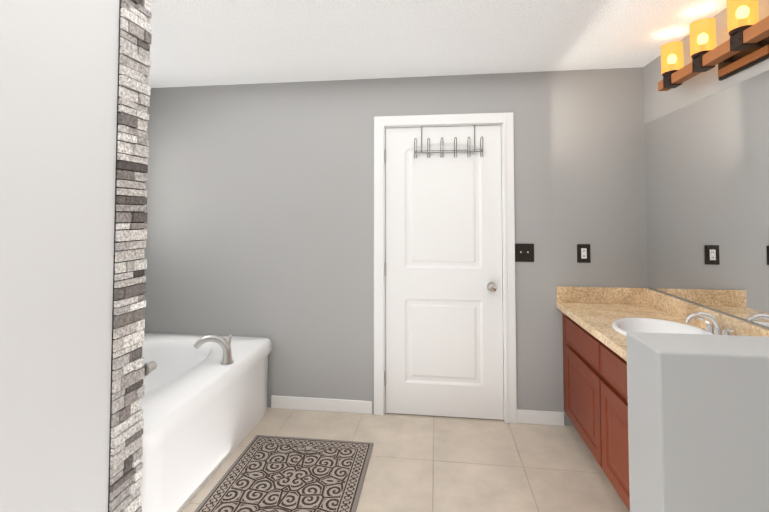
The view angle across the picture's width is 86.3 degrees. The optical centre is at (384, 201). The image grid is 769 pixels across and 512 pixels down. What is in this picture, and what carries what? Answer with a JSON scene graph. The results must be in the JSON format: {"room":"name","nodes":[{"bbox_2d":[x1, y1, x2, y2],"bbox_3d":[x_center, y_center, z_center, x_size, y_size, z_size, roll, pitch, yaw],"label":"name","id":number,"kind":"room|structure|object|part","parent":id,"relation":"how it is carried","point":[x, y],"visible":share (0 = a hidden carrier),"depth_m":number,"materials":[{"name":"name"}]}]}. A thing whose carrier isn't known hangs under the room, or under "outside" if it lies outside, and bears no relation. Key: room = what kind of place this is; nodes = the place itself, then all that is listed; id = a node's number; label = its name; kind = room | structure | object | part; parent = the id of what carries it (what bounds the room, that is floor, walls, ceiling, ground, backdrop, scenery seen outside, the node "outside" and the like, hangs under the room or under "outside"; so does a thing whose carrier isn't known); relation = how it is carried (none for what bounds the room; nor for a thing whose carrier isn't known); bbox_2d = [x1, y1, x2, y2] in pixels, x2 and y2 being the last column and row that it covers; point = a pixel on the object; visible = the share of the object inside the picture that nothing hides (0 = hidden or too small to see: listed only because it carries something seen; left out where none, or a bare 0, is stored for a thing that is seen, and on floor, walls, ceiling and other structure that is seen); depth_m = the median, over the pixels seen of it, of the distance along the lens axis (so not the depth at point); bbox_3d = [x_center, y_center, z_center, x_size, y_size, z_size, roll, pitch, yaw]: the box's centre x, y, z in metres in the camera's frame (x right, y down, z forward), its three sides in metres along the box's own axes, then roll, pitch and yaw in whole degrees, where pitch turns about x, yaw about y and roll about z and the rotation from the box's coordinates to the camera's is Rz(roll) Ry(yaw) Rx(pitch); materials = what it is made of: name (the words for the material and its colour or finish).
{"room":"bathroom","nodes":[
{"label":"bathroom","id":0,"kind":"room"},
{"bbox_2d":[0,0,119,511],"bbox_3d":[-1.581,0.251,1.432,1.070,2.400,0.690,0,-2,7],"label":"wall","id":1,"kind":"structure","parent":0,"point":[58,90],"depth_m":1.32,"materials":[{"name":"paint"}]},
{"bbox_2d":[108,0,151,511],"bbox_3d":[-1.007,0.258,1.629,0.024,2.400,0.155,0,-2,7],"label":"trim","id":2,"kind":"structure","parent":1,"relation":"attached to","point":[127,358],"depth_m":1.62,"materials":[{"name":"grey tile"}]},
{"bbox_2d":[143,67,647,425],"bbox_3d":[-0.071,0.306,3.009,3.910,2.400,0.120,0,-2,7],"label":"wall","id":3,"kind":"structure","parent":0,"point":[260,210],"depth_m":2.99,"materials":[{"name":"grey paint"}]},
{"bbox_2d":[271,395,371,413],"bbox_3d":[-0.456,1.461,2.950,0.746,0.088,0.013,0,-2,7],"label":"baseboard","id":4,"kind":"structure","parent":3,"relation":"attached to","point":[325,404],"depth_m":2.94,"materials":[{"name":"white wood"}]},
{"bbox_2d":[374,112,516,422],"bbox_3d":[0.416,0.444,2.926,0.977,2.118,0.132,0,-2,7],"label":"door","id":5,"kind":"structure","parent":3,"relation":"attached to","point":[444,330],"depth_m":2.89,"materials":[{"name":"white wood"}]},
{"bbox_2d":[384,149,385,385],"bbox_3d":[0.005,0.464,2.935,0.016,1.680,0.016,0,-2,7],"label":"door hinges","id":6,"kind":"object","parent":5,"relation":"attached to","point":[384,270],"visible":1,"depth_m":2.93,"materials":[{"name":"silver metal"}]},
{"bbox_2d":[487,282,496,291],"bbox_3d":[0.738,0.589,2.806,0.066,0.066,0.071,0,-2,7],"label":"door knob","id":7,"kind":"object","parent":5,"relation":"attached to","point":[491,286],"visible":1,"depth_m":2.78,"materials":[{"name":"silver metal"}]},
{"bbox_2d":[515,244,533,261],"bbox_3d":[0.957,0.351,2.807,0.130,0.124,0.018,0,-2,7],"label":"switch plate","id":8,"kind":"object","parent":3,"relation":"attached to","point":[524,252],"visible":1,"depth_m":2.81,"materials":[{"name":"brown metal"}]},
{"bbox_2d":[517,409,563,425],"bbox_3d":[1.040,1.454,2.761,0.323,0.088,0.013,0,-2,7],"label":"baseboard","id":9,"kind":"structure","parent":3,"relation":"attached to","point":[540,417],"depth_m":2.75,"materials":[{"name":"white wood"}]},
{"bbox_2d":[577,244,590,262],"bbox_3d":[1.342,0.349,2.762,0.084,0.124,0.010,0,-2,7],"label":"electrical outlet plate","id":10,"kind":"object","parent":3,"relation":"attached to","point":[583,253],"visible":1,"depth_m":2.76,"materials":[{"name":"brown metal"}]},
{"bbox_2d":[556,286,647,301],"bbox_3d":[1.449,0.623,2.732,0.582,0.103,0.020,0,-2,7],"label":"backsplash","id":11,"kind":"structure","parent":3,"relation":"attached to","point":[563,293],"depth_m":2.72,"materials":[{"name":"beige stone"}]},
{"bbox_2d":[181,407,629,511],"bbox_3d":[-0.399,1.465,0.378,3.910,0.100,5.340,0,-2,7],"label":"floor","id":12,"kind":"structure","parent":0,"point":[423,463],"depth_m":2.32,"materials":[{"name":"tile"}]},
{"bbox_2d":[140,333,271,511],"bbox_3d":[-1.432,1.090,2.413,1.107,0.791,1.344,0,-2,7],"label":"bathtub","id":13,"kind":"object","parent":12,"relation":"on","point":[204,404],"visible":0.52,"depth_m":2.23,"materials":[{"name":"white ceramic"}]},
{"bbox_3d":[-0.989,0.697,1.723,0.051,0.051,0.059,0,-2,7],"label":"valve knob","id":14,"kind":"part","parent":13,"relation":"part of","materials":[{"name":"silver metal"}]},
{"bbox_2d":[194,335,232,364],"bbox_3d":[-1.040,0.890,2.496,0.251,0.177,0.074,0,-2,7],"label":"faucet","id":15,"kind":"object","parent":13,"relation":"on","point":[227,359],"depth_m":2.48,"materials":[{"name":"silver metal"}]},
{"bbox_2d":[194,435,372,511],"bbox_3d":[-0.580,1.446,1.425,0.756,0.008,2.300,0,-2,7],"label":"rug","id":16,"kind":"object","parent":12,"relation":"on","point":[264,473],"visible":1,"depth_m":2.18,"materials":[{"name":"fabric"}]},
{"bbox_2d":[562,314,629,510],"bbox_3d":[1.330,1.071,1.696,0.561,0.780,2.072,0,-2,7],"label":"bathroom vanity","id":17,"kind":"object","parent":12,"relation":"on","point":[594,380],"depth_m":2.10,"materials":[{"name":"brown wood"}]},
{"bbox_2d":[556,302,675,361],"bbox_3d":[1.320,0.660,1.712,0.582,0.042,2.072,0,-2,7],"label":"countertop","id":18,"kind":"structure","parent":17,"relation":"on","point":[582,313],"depth_m":2.43,"materials":[{"name":"beige stone"}]},
{"bbox_2d":[596,314,715,337],"bbox_3d":[1.384,0.720,2.023,0.440,0.165,0.550,0,-2,7],"label":"sink","id":19,"kind":"object","parent":18,"relation":"in","point":[622,323],"depth_m":2.24,"materials":[{"name":"white ceramic"}]},
{"bbox_2d":[684,310,739,335],"bbox_3d":[1.521,0.586,1.950,0.171,0.122,0.252,0,-2,7],"label":"faucet","id":20,"kind":"object","parent":18,"relation":"on","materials":[{"name":"silver metal"}]},
{"bbox_2d":[148,0,726,87],"bbox_3d":[-0.399,-1.034,0.465,3.910,0.100,5.340,0,-2,7],"label":"ceiling","id":21,"kind":"structure","parent":0,"point":[211,42],"depth_m":2.30,"materials":[{"name":"white paint"}]},
{"bbox_2d":[414,125,482,158],"bbox_3d":[0.451,-0.421,2.902,0.484,0.230,0.064,0,-2,7],"label":"hooks","id":22,"kind":"object","parent":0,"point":[454,150],"visible":0.98,"depth_m":2.89,"materials":[{"name":"silver metal"}]},
{"bbox_2d":[626,332,768,511],"bbox_3d":[0.963,0.834,0.641,1.028,1.180,0.120,0,-2,7],"label":"wall","id":23,"kind":"structure","parent":0,"point":[698,422],"depth_m":0.66,"materials":[{"name":"grey paint"}]},
{"bbox_2d":[643,0,768,328],"bbox_3d":[1.474,0.205,0.124,0.120,2.400,5.220,0,-2,7],"label":"wall","id":24,"kind":"structure","parent":0,"point":[696,88],"depth_m":2.25,"materials":[{"name":"grey paint"}]},
{"bbox_2d":[644,70,768,326],"bbox_3d":[1.609,-0.012,1.701,0.006,1.075,2.066,0,-2,7],"label":"mirror","id":25,"kind":"object","parent":24,"relation":"attached to","point":[707,193],"visible":1,"depth_m":2.05,"materials":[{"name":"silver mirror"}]},
{"bbox_2d":[644,288,768,336],"bbox_3d":[1.597,0.586,1.669,0.020,0.103,2.052,0,-2,7],"label":"backsplash","id":26,"kind":"structure","parent":24,"relation":"attached to","point":[665,302],"depth_m":2.28,"materials":[{"name":"beige stone"}]},
{"bbox_2d":[658,0,768,90],"bbox_3d":[1.548,-0.733,1.847,0.155,0.275,0.980,0,-2,7],"label":"sconce","id":27,"kind":"object","parent":24,"relation":"attached to","point":[745,46],"visible":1,"depth_m":1.89,"materials":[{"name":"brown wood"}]}
]}

